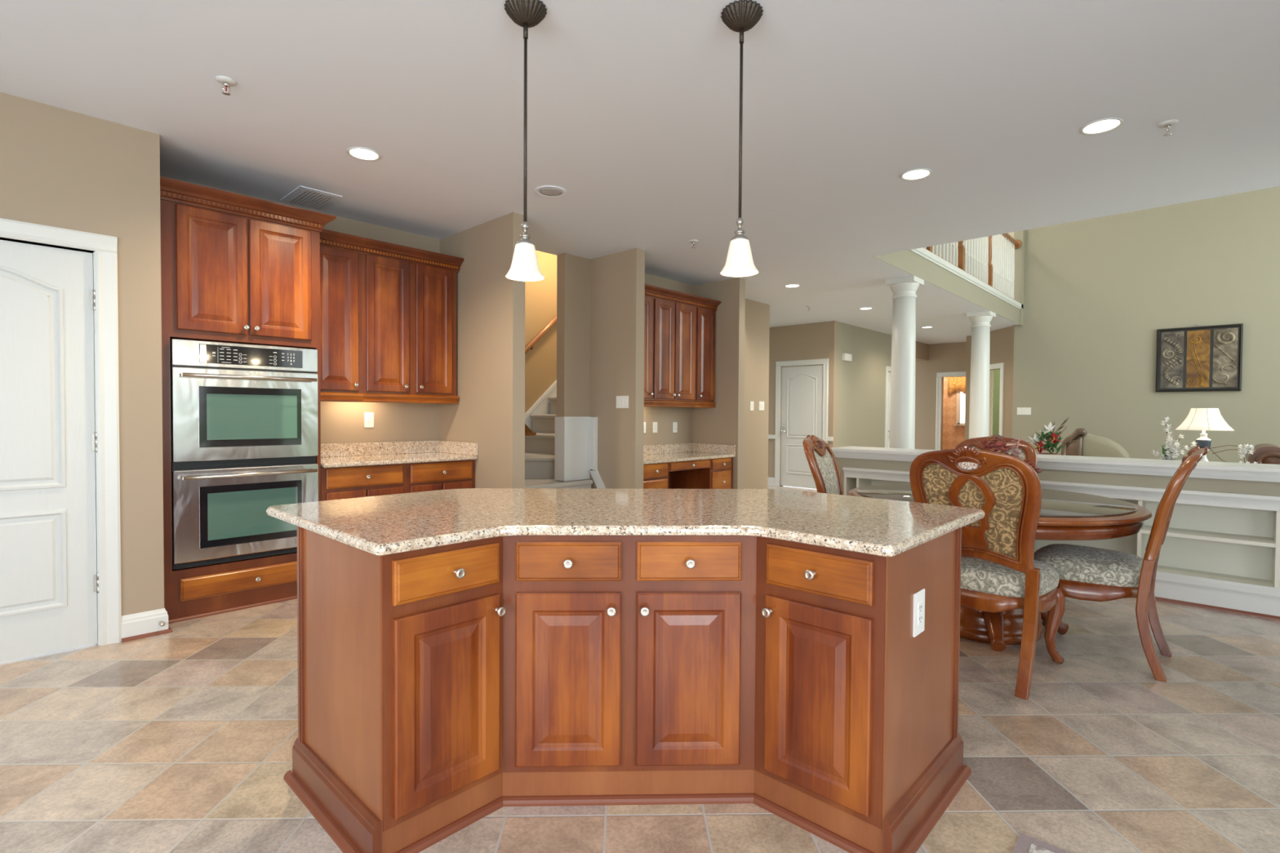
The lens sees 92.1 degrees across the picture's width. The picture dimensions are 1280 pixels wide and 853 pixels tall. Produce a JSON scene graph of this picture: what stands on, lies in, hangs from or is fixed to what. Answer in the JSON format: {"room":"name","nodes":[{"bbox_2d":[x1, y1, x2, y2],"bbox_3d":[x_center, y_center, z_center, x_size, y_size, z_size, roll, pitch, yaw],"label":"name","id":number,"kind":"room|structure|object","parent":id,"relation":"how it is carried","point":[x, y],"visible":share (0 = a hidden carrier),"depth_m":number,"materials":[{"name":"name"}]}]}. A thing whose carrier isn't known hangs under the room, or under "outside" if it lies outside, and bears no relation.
{"room":"kitchen","nodes":[
{"label":"kitchen","id":0,"kind":"room"},
{"bbox_2d":[0,92,164,616],"bbox_3d":[-4.078,-0.212,2.111,0.120,2.810,3.890,1,2,43],"label":"wall","id":1,"kind":"structure","parent":0,"point":[60,167],"depth_m":3.37,"materials":[{"name":"beige paint"}]},
{"bbox_2d":[0,240,98,662],"bbox_3d":[-3.154,0.126,3.007,0.105,2.083,0.780,1,2,43],"label":"door","id":2,"kind":"structure","parent":1,"relation":"in","point":[49,578],"depth_m":3.15,"materials":[{"name":"white paint"}]},
{"bbox_2d":[0,217,121,645],"bbox_3d":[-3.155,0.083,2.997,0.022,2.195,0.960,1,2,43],"label":"trim","id":3,"kind":"structure","parent":1,"relation":"attached to","point":[104,246],"depth_m":3.30,"materials":[{"name":"white paint"}]},
{"bbox_2d":[121,608,173,642],"bbox_3d":[-2.773,1.104,3.466,0.153,0.137,0.224,1,2,43],"label":"baseboard","id":4,"kind":"structure","parent":1,"relation":"attached to","point":[135,626],"depth_m":3.44,"materials":[{"name":"white paint"}]},
{"bbox_2d":[160,175,439,444],"bbox_3d":[-2.576,-0.259,4.816,0.120,2.810,2.350,1,2,43],"label":"wall","id":5,"kind":"structure","parent":0,"point":[341,422],"depth_m":5.16,"materials":[{"name":"beige paint"}]},
{"bbox_2d":[320,229,366,402],"bbox_3d":[-2.349,-0.805,4.654,0.408,1.236,0.393,1,2,43],"label":"upper cabinet","id":6,"kind":"object","parent":5,"relation":"attached to","point":[340,253],"visible":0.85,"depth_m":4.58,"materials":[{"name":"brown wood"}]},
{"bbox_2d":[364,412,373,427],"bbox_3d":[-2.235,-0.054,5.088,0.008,0.125,0.078,1,2,43],"label":"wall outlet","id":7,"kind":"object","parent":5,"relation":"attached to","point":[368,416],"visible":1,"depth_m":5.08,"materials":[{"name":"white plastic"}]},
{"bbox_2d":[320,440,438,457],"bbox_3d":[-2.212,0.184,5.109,0.022,0.105,1.211,1,2,43],"label":"backsplash","id":8,"kind":"structure","parent":5,"relation":"attached to","point":[331,450],"depth_m":5.13,"materials":[{"name":"stone"}]},
{"bbox_2d":[361,238,463,404],"bbox_3d":[-1.913,-0.812,5.117,0.408,1.236,0.880,1,2,43],"label":"upper cabinet","id":9,"kind":"object","parent":5,"relation":"attached to","point":[409,294],"visible":1,"depth_m":4.96,"materials":[{"name":"brown wood"}]},
{"bbox_2d":[524,423,536,435],"bbox_3d":[-1.433,-0.043,6.037,0.100,0.280,0.970,1,2,43],"label":"ledge","id":10,"kind":"object","parent":5,"relation":"attached to","point":[528,432],"visible":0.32,"depth_m":6.30,"materials":[{"name":"brown wood"}]},
{"bbox_2d":[440,212,524,488],"bbox_3d":[-1.676,-0.268,5.510,2.000,2.810,0.115,1,2,43],"label":"wall","id":11,"kind":"structure","parent":0,"point":[489,412],"depth_m":4.99,"materials":[{"name":"beige paint"}]},
{"bbox_2d":[524,250,556,413],"bbox_3d":[-0.834,-1.608,7.901,0.100,5.400,4.800,1,2,43],"label":"wall","id":12,"kind":"structure","parent":0,"point":[540,296],"depth_m":7.46,"materials":[{"name":"beige paint"}]},
{"bbox_2d":[524,314,556,354],"bbox_3d":[-1.201,-1.100,7.361,0.120,2.161,2.341,1,2,43],"label":"stair handrail","id":13,"kind":"object","parent":12,"relation":"attached to","point":[530,345],"visible":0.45,"depth_m":7.31,"materials":[{"name":"brown wood"}]},
{"bbox_2d":[589,248,644,488],"bbox_3d":[-0.279,-0.272,6.090,0.760,2.810,0.115,1,2,43],"label":"wall","id":14,"kind":"structure","parent":0,"point":[617,280],"depth_m":5.94,"materials":[{"name":"beige paint"}]},
{"bbox_2d":[554,416,605,488],"bbox_3d":[-0.458,0.516,5.958,0.730,1.218,0.360,1,2,43],"label":"wainscot","id":15,"kind":"structure","parent":14,"relation":"attached to","point":[575,455],"depth_m":6.09,"materials":[{"name":"white paint"}]},
{"bbox_2d":[616,395,628,408],"bbox_3d":[-0.170,-0.234,5.901,0.165,0.118,0.008,1,2,43],"label":"switch plate","id":16,"kind":"object","parent":14,"relation":"attached to","point":[622,402],"visible":1,"depth_m":5.89,"materials":[{"name":"white plastic"}]},
{"bbox_2d":[0,0,1279,344],"bbox_3d":[2.942,-1.803,5.925,10.500,0.300,19.300,1,2,43],"label":"ceiling","id":17,"kind":"structure","parent":0,"point":[633,105],"depth_m":3.15,"materials":[{"name":"white paint"}]},
{"bbox_2d":[215,75,236,95],"bbox_3d":[-1.938,-1.590,2.888,0.084,0.061,0.084,1,2,43],"label":"sprinkler","id":18,"kind":"object","parent":17,"relation":"attached to","point":[226,82],"visible":1,"depth_m":2.88,"materials":[{"name":"white paint"}]},
{"bbox_2d":[280,185,342,209],"bbox_3d":[-2.384,-1.651,4.471,0.420,0.010,0.280,1,2,43],"label":"ceiling vent","id":19,"kind":"object","parent":17,"relation":"in","point":[301,195],"visible":1,"depth_m":4.45,"materials":[{"name":"white metal"}]},
{"bbox_2d":[346,146,381,160],"bbox_3d":[-1.653,-1.631,3.694,0.188,0.008,0.188,1,2,43],"label":"recessed light","id":20,"kind":"object","parent":17,"relation":"in","point":[359,153],"visible":1,"depth_m":3.69,"materials":[{"name":"white paint"}]},
{"bbox_2d":[503,0,546,281],"bbox_3d":[-0.440,-1.087,2.367,0.163,1.025,0.163,1,2,43],"label":"pendant light","id":21,"kind":"object","parent":17,"relation":"hanging from","point":[526,14],"visible":1,"depth_m":2.35,"materials":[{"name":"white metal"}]},
{"bbox_2d":[535,185,566,197],"bbox_3d":[-0.621,-1.638,4.302,0.216,0.008,0.216,1,2,43],"label":"ceiling speaker","id":22,"kind":"object","parent":17,"relation":"attached to","point":[549,191],"visible":1,"depth_m":4.29,"materials":[{"name":"white paint"}]},
{"bbox_2d":[539,187,562,195],"bbox_3d":[-0.621,-1.636,4.302,0.192,0.004,0.192,1,2,43],"label":"grille","id":23,"kind":"object","parent":22,"relation":"attached to","point":[543,191],"depth_m":4.29,"materials":[{"name":"grey plastic"}]},
{"bbox_2d":[720,0,763,277],"bbox_3d":[0.389,-1.096,2.387,0.163,0.998,0.163,1,2,43],"label":"pendant light","id":24,"kind":"object","parent":17,"relation":"hanging from","point":[740,15],"visible":1,"depth_m":2.36,"materials":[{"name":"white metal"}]},
{"bbox_2d":[784,284,799,287],"bbox_3d":[1.827,-1.687,7.400,0.188,0.008,0.188,1,2,43],"label":"recessed light","id":25,"kind":"object","parent":17,"relation":"in","point":[788,285],"visible":1,"depth_m":7.40,"materials":[{"name":"white paint"}]},
{"bbox_2d":[900,168,932,180],"bbox_3d":[1.770,-1.615,3.954,0.188,0.008,0.188,1,2,43],"label":"recessed light","id":26,"kind":"object","parent":17,"relation":"in","point":[920,173],"visible":1,"depth_m":3.95,"materials":[{"name":"white paint"}]},
{"bbox_2d":[1080,117,1124,134],"bbox_3d":[2.455,-1.597,3.282,0.188,0.008,0.188,1,2,43],"label":"recessed light","id":27,"kind":"object","parent":17,"relation":"in","point":[1104,125],"visible":1,"depth_m":3.28,"materials":[{"name":"white paint"}]},
{"bbox_2d":[1157,119,1178,136],"bbox_3d":[2.782,-1.568,3.250,0.084,0.061,0.084,1,2,43],"label":"sprinkler","id":28,"kind":"object","parent":17,"relation":"attached to","point":[1167,124],"visible":1,"depth_m":3.24,"materials":[{"name":"white paint"}]},
{"bbox_2d":[0,484,1279,852],"bbox_3d":[2.922,1.206,5.988,10.500,0.100,19.300,1,2,43],"label":"floor","id":29,"kind":"structure","parent":0,"point":[181,740],"depth_m":2.27,"materials":[{"name":"tile"}]},
{"bbox_2d":[160,176,336,623],"bbox_3d":[-2.672,-0.143,4.137,0.665,2.605,0.977,1,2,43],"label":"tall cabinet","id":30,"kind":"object","parent":29,"relation":"on","point":[237,268],"visible":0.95,"depth_m":3.86,"materials":[{"name":"brown wood"}]},
{"bbox_2d":[169,338,318,569],"bbox_3d":[-2.655,0.159,4.096,0.620,1.372,0.800,1,2,43],"label":"double wall oven","id":31,"kind":"object","parent":30,"relation":"in","point":[244,429],"visible":1,"depth_m":3.88,"materials":[{"name":"silver metal"}]},
{"bbox_2d":[320,463,405,501],"bbox_3d":[-2.197,0.715,4.686,0.636,0.872,0.611,1,2,43],"label":"base cabinet","id":32,"kind":"object","parent":29,"relation":"on","point":[354,482],"visible":0.3,"depth_m":4.46,"materials":[{"name":"brown wood"}]},
{"bbox_2d":[320,440,478,467],"bbox_3d":[-1.990,0.206,4.900,0.633,0.137,1.211,1,2,43],"label":"countertop","id":33,"kind":"structure","parent":32,"relation":"on","point":[359,454],"depth_m":5.04,"materials":[{"name":"beige stone"}]},
{"bbox_2d":[283,525,506,852],"bbox_3d":[-0.805,0.778,2.034,0.711,0.875,0.462,1,2,43],"label":"base cabinet","id":34,"kind":"object","parent":29,"relation":"on","point":[397,748],"visible":1,"depth_m":1.82,"materials":[{"name":"brown wood"}]},
{"bbox_2d":[405,459,475,493],"bbox_3d":[-1.782,0.708,5.128,0.636,0.872,0.603,1,2,43],"label":"base cabinet","id":35,"kind":"object","parent":29,"relation":"on","point":[455,474],"visible":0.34,"depth_m":4.91,"materials":[{"name":"brown wood"}]},
{"bbox_2d":[524,379,592,488],"bbox_3d":[-0.784,0.330,6.620,1.802,3.098,2.684,1,2,43],"label":"staircase","id":36,"kind":"structure","parent":29,"relation":"on","point":[540,449],"depth_m":6.74,"materials":[{"name":"beige carpet"}]},
{"bbox_2d":[502,535,756,806],"bbox_3d":[-0.043,0.777,2.314,1.415,0.875,0.751,0,1,-2],"label":"base cabinet","id":37,"kind":"object","parent":29,"relation":"on","point":[628,661],"visible":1,"depth_m":1.98,"materials":[{"name":"brown wood"}]},
{"bbox_2d":[266,488,985,557],"bbox_3d":[-0.044,0.323,2.333,1.972,0.032,1.908,1,2,43],"label":"countertop","id":38,"kind":"structure","parent":37,"relation":"on","point":[396,523],"depth_m":2.13,"materials":[{"name":"stone"}]},
{"bbox_2d":[643,462,668,488],"bbox_3d":[-0.056,0.745,6.282,0.641,0.773,0.433,1,2,43],"label":"base cabinet","id":39,"kind":"object","parent":29,"relation":"on","point":[655,476],"visible":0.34,"depth_m":6.08,"materials":[{"name":"brown wood"}]},
{"bbox_2d":[668,458,710,488],"bbox_3d":[0.331,0.738,6.693,0.641,0.773,0.695,1,2,43],"label":"desk","id":40,"kind":"object","parent":29,"relation":"on","point":[700,464],"visible":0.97,"depth_m":6.48,"materials":[{"name":"brown wood"}]},
{"bbox_2d":[643,443,735,464],"bbox_3d":[0.329,0.283,6.692,0.628,0.137,1.572,1,2,43],"label":"countertop","id":41,"kind":"structure","parent":40,"relation":"on","point":[665,453],"depth_m":7.02,"materials":[{"name":"stone"}]},
{"bbox_2d":[671,457,733,488],"bbox_3d":[0.719,0.732,7.105,0.641,0.773,0.438,1,2,43],"label":"base cabinet","id":42,"kind":"object","parent":29,"relation":"on","point":[719,475],"visible":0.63,"depth_m":6.91,"materials":[{"name":"brown wood"}]},
{"bbox_2d":[802,435,843,494],"bbox_3d":[1.471,0.624,4.124,0.718,1.123,0.576,1,1,32],"label":"dining chair","id":43,"kind":"object","parent":29,"relation":"on","point":[822,461],"visible":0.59,"depth_m":4.19,"materials":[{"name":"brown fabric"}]},
{"bbox_2d":[813,447,839,494],"bbox_3d":[1.281,0.360,4.239,0.122,0.429,0.430,1,1,32],"label":"cushion","id":44,"kind":"object","parent":43,"relation":"on","point":[824,457],"depth_m":4.23,"materials":[{"name":"beige fabric"}]},
{"bbox_2d":[753,527,971,852],"bbox_3d":[0.751,0.787,2.072,0.483,0.875,0.721,1,2,43],"label":"base cabinet","id":45,"kind":"object","parent":29,"relation":"on","point":[859,744],"visible":0.99,"depth_m":1.85,"materials":[{"name":"brown wood"}]},
{"bbox_2d":[912,588,924,637],"bbox_3d":[0.853,0.569,1.883,0.008,0.132,0.082,1,2,43],"label":"wall outlet","id":46,"kind":"object","parent":45,"relation":"attached to","point":[918,624],"visible":1,"depth_m":1.87,"materials":[{"name":"white plastic"}]},
{"bbox_2d":[917,600,922,625],"bbox_3d":[0.855,0.569,1.882,0.003,0.068,0.034,1,2,43],"label":"receptacle","id":47,"kind":"object","parent":46,"relation":"attached to","point":[919,602],"depth_m":1.88,"materials":[{"name":"grey plastic"}]},
{"bbox_2d":[884,275,924,448],"bbox_3d":[3.018,-0.272,7.084,0.362,2.810,0.362,1,2,43],"label":"round column","id":48,"kind":"structure","parent":29,"relation":"on","point":[902,408],"depth_m":6.97,"materials":[{"name":"white paint"}]},
{"bbox_2d":[966,311,995,438],"bbox_3d":[5.142,-0.305,9.342,0.362,2.810,0.362,1,2,43],"label":"round column","id":49,"kind":"structure","parent":29,"relation":"on","point":[979,416],"depth_m":9.23,"materials":[{"name":"white paint"}]},
{"bbox_2d":[909,446,1065,699],"bbox_3d":[1.714,0.648,3.064,0.576,1.123,0.718,1,2,43],"label":"dining chair","id":50,"kind":"object","parent":29,"relation":"on","point":[1000,572],"visible":0.75,"depth_m":2.86,"materials":[{"name":"brown wood"}]},
{"bbox_2d":[955,434,1037,471],"bbox_3d":[2.416,0.625,4.352,0.576,1.123,0.718,1,2,43],"label":"dining chair","id":51,"kind":"object","parent":29,"relation":"on","point":[1028,451],"visible":0.15,"depth_m":4.50,"materials":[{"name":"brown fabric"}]},
{"bbox_2d":[968,446,1025,460],"bbox_3d":[2.572,0.362,4.511,0.430,0.429,0.122,1,2,43],"label":"cushion","id":52,"kind":"object","parent":51,"relation":"on","point":[1020,449],"depth_m":4.47,"materials":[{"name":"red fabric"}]},
{"bbox_2d":[846,486,1151,651],"bbox_3d":[2.051,0.812,3.692,1.550,0.778,1.550,1,2,43],"label":"dining table","id":53,"kind":"object","parent":29,"relation":"on","point":[1000,629],"visible":0.27,"depth_m":3.17,"materials":[{"name":"brown wood"}]},
{"bbox_2d":[857,482,914,502],"bbox_3d":[1.653,0.410,3.926,0.504,0.009,0.978,1,2,43],"label":"glass","id":54,"kind":"object","parent":53,"relation":"on","point":[901,491],"depth_m":3.84,"materials":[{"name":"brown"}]},
{"bbox_2d":[1040,488,1137,517],"bbox_3d":[2.393,0.426,3.395,0.544,0.009,1.329,1,2,43],"label":"glass","id":55,"kind":"object","parent":53,"relation":"on","point":[1060,504],"depth_m":3.30,"materials":[{"name":"brown"}]},
{"bbox_2d":[978,437,1042,473],"bbox_3d":[2.137,0.238,3.590,0.260,0.353,0.274,0,1,-3],"label":"flower centerpiece","id":56,"kind":"object","parent":55,"relation":"on","point":[998,444],"visible":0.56,"depth_m":3.57,"materials":[{"name":"brown plant"}]},
{"bbox_2d":[1012,832,1071,852],"bbox_3d":[1.315,1.238,1.293,1.000,0.010,0.620,1,2,41],"label":"woven rug","id":57,"kind":"object","parent":29,"relation":"on","point":[1024,843],"visible":1,"depth_m":1.79,"materials":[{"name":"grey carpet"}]},
{"bbox_2d":[1034,445,1208,681],"bbox_3d":[2.497,0.649,3.256,0.718,1.123,0.576,1,2,43],"label":"dining chair","id":58,"kind":"object","parent":29,"relation":"on","point":[1086,573],"visible":0.96,"depth_m":3.08,"materials":[{"name":"brown wood"}]},
{"bbox_2d":[555,253,769,488],"bbox_3d":[0.500,-0.294,7.400,0.140,2.810,3.750,1,2,43],"label":"wall","id":59,"kind":"structure","parent":0,"point":[573,272],"depth_m":7.02,"materials":[{"name":"beige paint"}]},
{"bbox_2d":[644,284,658,406],"bbox_3d":[-0.119,-0.826,6.349,0.402,1.236,0.478,1,2,43],"label":"upper cabinet","id":60,"kind":"object","parent":59,"relation":"attached to","point":[650,290],"visible":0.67,"depth_m":6.37,"materials":[{"name":"brown wood"}]},
{"bbox_2d":[652,422,657,432],"bbox_3d":[0.171,0.010,6.969,0.008,0.122,0.075,1,2,43],"label":"wall outlet","id":61,"kind":"object","parent":59,"relation":"attached to","point":[654,424],"visible":1,"depth_m":6.96,"materials":[{"name":"white plastic"}]},
{"bbox_2d":[643,443,693,454],"bbox_3d":[0.108,0.262,6.899,0.022,0.105,1.572,1,2,43],"label":"backsplash","id":62,"kind":"structure","parent":59,"relation":"attached to","point":[682,447],"depth_m":7.10,"materials":[{"name":"stone"}]},
{"bbox_2d":[672,422,677,432],"bbox_3d":[0.411,0.010,7.224,0.008,0.122,0.075,1,2,43],"label":"wall outlet","id":63,"kind":"object","parent":59,"relation":"attached to","point":[674,424],"visible":1,"depth_m":7.22,"materials":[{"name":"white plastic"}]},
{"bbox_2d":[652,287,701,407],"bbox_3d":[0.288,-0.833,6.781,0.402,1.236,0.710,1,2,43],"label":"upper cabinet","id":64,"kind":"object","parent":59,"relation":"attached to","point":[673,311],"visible":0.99,"depth_m":6.65,"materials":[{"name":"brown wood"}]},
{"bbox_2d":[694,297,721,408],"bbox_3d":[0.687,-0.839,7.205,0.402,1.236,0.455,1,2,43],"label":"upper cabinet","id":65,"kind":"object","parent":59,"relation":"attached to","point":[706,308],"visible":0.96,"depth_m":7.06,"materials":[{"name":"brown wood"}]},
{"bbox_2d":[693,277,745,488],"bbox_3d":[0.879,-0.290,7.328,0.770,2.810,0.115,1,2,43],"label":"wall","id":66,"kind":"structure","parent":0,"point":[723,424],"depth_m":7.11,"materials":[{"name":"beige paint"}]},
{"bbox_2d":[768,320,837,485],"bbox_3d":[2.305,-0.360,11.091,2.550,2.810,0.120,1,2,43],"label":"wall","id":67,"kind":"structure","parent":0,"point":[816,340],"depth_m":10.54,"materials":[{"name":"beige paint"}]},
{"bbox_2d":[768,477,774,485],"bbox_3d":[3.032,0.965,11.813,2.470,0.140,2.180,1,2,43],"label":"baseboard","id":68,"kind":"structure","parent":67,"relation":"attached to","point":[771,480],"depth_m":10.96,"materials":[{"name":"white paint"}]},
{"bbox_2d":[768,435,833,440],"bbox_3d":[2.288,0.182,11.015,2.450,0.070,0.025,1,2,43],"label":"trim","id":69,"kind":"structure","parent":67,"relation":"attached to","point":[771,437],"depth_m":10.91,"materials":[{"name":"white paint"}]},
{"bbox_2d":[774,358,828,486],"bbox_3d":[2.755,-0.039,10.574,0.985,2.195,0.022,1,2,43],"label":"trim","id":70,"kind":"structure","parent":67,"relation":"attached to","point":[825,361],"depth_m":10.76,"materials":[{"name":"white paint"}]},
{"bbox_2d":[780,364,823,488],"bbox_3d":[2.764,0.005,10.579,0.803,2.083,0.103,1,2,43],"label":"door","id":71,"kind":"structure","parent":67,"relation":"in","point":[802,387],"depth_m":10.62,"materials":[{"name":"white paint"}]},
{"bbox_2d":[835,321,928,447],"bbox_3d":[4.684,-0.363,11.941,0.250,2.810,4.380,1,2,43],"label":"wall","id":72,"kind":"structure","parent":0,"point":[860,381],"depth_m":10.99,"materials":[{"name":"beige paint"}]},
{"bbox_2d":[842,353,852,361],"bbox_3d":[3.511,-1.174,10.451,0.053,0.120,0.260,1,2,43],"label":"door chime","id":73,"kind":"object","parent":72,"relation":"attached to","point":[846,357],"visible":1,"depth_m":10.41,"materials":[{"name":"white plastic"}]},
{"bbox_2d":[884,366,891,448],"bbox_3d":[5.004,-0.056,12.091,0.022,2.195,0.950,1,2,43],"label":"trim","id":74,"kind":"structure","parent":72,"relation":"attached to","point":[887,368],"depth_m":11.75,"materials":[{"name":"white paint"}]},
{"bbox_2d":[887,372,890,448],"bbox_3d":[4.997,-0.013,12.099,0.103,2.083,0.760,1,2,43],"label":"door","id":75,"kind":"structure","parent":72,"relation":"in","point":[889,373],"depth_m":11.91,"materials":[{"name":"white paint"}]},
{"bbox_2d":[915,342,966,449],"bbox_3d":[5.676,-0.402,14.097,3.340,2.810,0.120,1,2,43],"label":"wall","id":76,"kind":"structure","parent":0,"point":[946,357],"depth_m":13.40,"materials":[{"name":"beige paint"}]},
{"bbox_2d":[935,371,965,449],"bbox_3d":[6.652,-0.064,13.086,0.700,2.190,0.022,1,2,43],"label":"trim","id":77,"kind":"structure","parent":76,"relation":"attached to","point":[940,375],"depth_m":13.27,"materials":[{"name":"white paint"}]},
{"bbox_2d":[872,249,1019,324],"bbox_3d":[4.334,-1.839,8.294,0.120,0.289,6.160,1,2,43],"label":"wall","id":78,"kind":"structure","parent":0,"point":[908,261],"depth_m":7.66,"materials":[{"name":"beige paint"}]},
{"bbox_2d":[909,247,1022,309],"bbox_3d":[4.335,-1.989,8.284,0.170,0.090,6.150,1,2,43],"label":"trim","id":79,"kind":"structure","parent":78,"relation":"attached to","point":[922,252],"depth_m":8.04,"materials":[{"name":"white paint"}]},
{"bbox_2d":[923,233,1022,301],"bbox_3d":[4.318,-2.576,8.257,0.150,1.085,6.000,1,2,43],"label":"balcony railing","id":80,"kind":"object","parent":79,"relation":"on","point":[998,272],"visible":0.46,"depth_m":9.12,"materials":[{"name":"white wood"}]},
{"bbox_2d":[942,376,964,449],"bbox_3d":[6.853,-0.417,15.173,3.580,2.810,0.100,1,2,43],"label":"wall","id":81,"kind":"structure","parent":0,"point":[953,435],"depth_m":14.63,"materials":[{"name":"orange paint"}]},
{"bbox_2d":[954,390,965,425],"bbox_3d":[7.713,-0.496,14.225,0.830,0.960,0.100,1,2,43],"label":"window","id":82,"kind":"structure","parent":81,"relation":"in","point":[961,397],"depth_m":14.45,"materials":[{"name":"white glass"}]},
{"bbox_2d":[947,376,965,394],"bbox_3d":[7.622,-0.951,14.246,0.950,0.413,0.056,1,2,43],"label":"window valance","id":83,"kind":"object","parent":82,"relation":"attached to","point":[954,384],"visible":0.38,"depth_m":14.43,"materials":[{"name":"gold fabric"}]},
{"bbox_2d":[964,335,971,439],"bbox_3d":[6.759,-0.359,12.385,0.105,2.810,1.130,1,2,43],"label":"wall","id":84,"kind":"structure","parent":0,"point":[969,337],"depth_m":11.97,"materials":[{"name":"beige paint"}]},
{"bbox_2d":[988,369,993,436],"bbox_3d":[7.586,-0.375,13.399,0.080,2.810,1.480,1,2,43],"label":"wall","id":85,"kind":"structure","parent":0,"point":[991,372],"depth_m":13.36,"materials":[{"name":"beige paint"}]},
{"bbox_2d":[992,368,999,435],"bbox_3d":[8.291,-0.348,12.310,2.200,2.810,0.100,1,2,43],"label":"wall","id":86,"kind":"structure","parent":0,"point":[996,372],"depth_m":12.98,"materials":[{"name":"green paint"}]},
{"bbox_2d":[989,325,1013,437],"bbox_3d":[6.468,-0.337,11.267,0.120,2.810,1.341,0,1,0],"label":"wall","id":87,"kind":"structure","parent":0,"point":[1002,340],"depth_m":10.79,"materials":[{"name":"beige paint"}]},
{"bbox_2d":[989,362,1004,436],"bbox_3d":[6.396,-0.034,11.344,0.021,2.200,0.940,0,1,0],"label":"trim","id":88,"kind":"structure","parent":87,"relation":"attached to","point":[1001,366],"depth_m":10.90,"materials":[{"name":"white paint"}]},
{"bbox_2d":[1038,453,1060,455],"bbox_3d":[4.434,0.376,6.681,0.210,0.170,0.210,1,2,43],"label":"pot","id":89,"kind":"object","parent":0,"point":[1038,453],"depth_m":6.65,"materials":[{"name":"brown"}]},
{"bbox_2d":[835,457,1279,496],"bbox_3d":[3.507,0.754,4.596,4.160,0.870,0.416,1,2,43],"label":"wall","id":90,"kind":"structure","parent":0,"point":[1214,485],"depth_m":4.36,"materials":[{"name":"beige paint"}]},
{"bbox_2d":[831,446,1279,482],"bbox_3d":[3.485,0.285,4.604,4.220,0.086,0.525,1,2,43],"label":"ledge","id":91,"kind":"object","parent":90,"relation":"on","point":[1203,469],"depth_m":4.39,"materials":[{"name":"white paint"}]},
{"bbox_2d":[951,186,1279,462],"bbox_3d":[7.948,-1.730,9.207,7.500,5.700,0.120,1,2,43],"label":"wall","id":92,"kind":"structure","parent":0,"point":[1098,292],"depth_m":9.39,"materials":[{"name":"beige paint"}]},
{"bbox_2d":[1012,230,1024,326],"bbox_3d":[6.426,-3.166,10.446,0.130,2.900,0.130,1,2,43],"label":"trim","id":93,"kind":"structure","parent":92,"relation":"attached to","point":[1019,235],"depth_m":10.40,"materials":[{"name":"beige paint"}]},
{"bbox_2d":[1017,407,1031,414],"bbox_3d":[6.525,-0.263,10.476,0.194,0.112,0.009,1,2,43],"label":"switch plate","id":94,"kind":"object","parent":92,"relation":"attached to","point":[1020,411],"visible":1,"depth_m":10.47,"materials":[{"name":"white plastic"}]},
{"bbox_2d":[1155,323,1243,391],"bbox_3d":[8.090,-0.996,8.944,0.925,0.975,0.074,1,2,43],"label":"picture","id":95,"kind":"object","parent":92,"relation":"attached to","point":[1205,358],"visible":1,"depth_m":8.92,"materials":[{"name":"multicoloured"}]},
{"bbox_3d":[6.434,1.223,6.254,5.750,0.100,6.700,1,2,43],"label":"floor","id":96,"kind":"structure","parent":0,"visible":0},
{"bbox_2d":[842,466,1279,620],"bbox_3d":[3.484,0.805,4.502,4.062,0.772,0.337,1,2,43],"label":"bookcase","id":97,"kind":"object","parent":96,"relation":"on","point":[1220,551],"visible":0.42,"depth_m":4.19,"materials":[{"name":"white paint"}]},
{"bbox_2d":[1060,427,1130,457],"bbox_3d":[6.367,0.571,8.553,0.761,1.106,0.930,1,2,43],"label":"accent chair","id":98,"kind":"object","parent":96,"relation":"on","point":[1086,444],"visible":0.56,"depth_m":8.29,"materials":[{"name":"beige fabric"}]},
{"bbox_2d":[1245,443,1279,464],"bbox_3d":[7.505,0.690,6.502,1.589,0.968,1.060,1,2,43],"label":"leather sofa","id":99,"kind":"object","parent":96,"relation":"on","point":[1264,453],"visible":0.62,"depth_m":6.62,"materials":[{"name":"brown leather"}]},
{"bbox_3d":[5.589,0.776,6.081,0.840,0.790,0.400,1,2,43],"label":"console table","id":100,"kind":"object","parent":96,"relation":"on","visible":0},
{"bbox_2d":[1152,417,1196,460],"bbox_3d":[5.341,0.139,6.167,0.351,0.476,0.141,1,2,43],"label":"orchid","id":101,"kind":"object","parent":100,"relation":"on","point":[1171,453],"visible":0.96,"depth_m":6.17,"materials":[{"name":"white plant"}]},
{"bbox_2d":[1175,408,1234,461],"bbox_3d":[5.568,0.100,6.091,0.436,0.560,0.436,1,2,43],"label":"table lamp","id":102,"kind":"object","parent":100,"relation":"on","point":[1197,419],"visible":0.85,"depth_m":6.00,"materials":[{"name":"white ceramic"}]},
{"bbox_2d":[1208,444,1257,463],"bbox_3d":[5.652,0.273,5.877,0.338,0.224,0.100,1,2,43],"label":"orchid","id":103,"kind":"object","parent":100,"relation":"on","point":[1242,452],"visible":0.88,"depth_m":5.81,"materials":[{"name":"white plant"}]},
{"bbox_3d":[4.431,0.806,6.690,0.500,0.690,0.500,1,2,43],"label":"end table","id":104,"kind":"object","parent":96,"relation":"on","visible":0},
{"bbox_2d":[1024,417,1075,455],"bbox_3d":[4.428,0.180,6.662,0.462,0.562,0.251,1,2,43],"label":"lilies","id":105,"kind":"object","parent":104,"relation":"on","point":[1052,436],"visible":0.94,"depth_m":6.66,"materials":[{"name":"multicoloured"}]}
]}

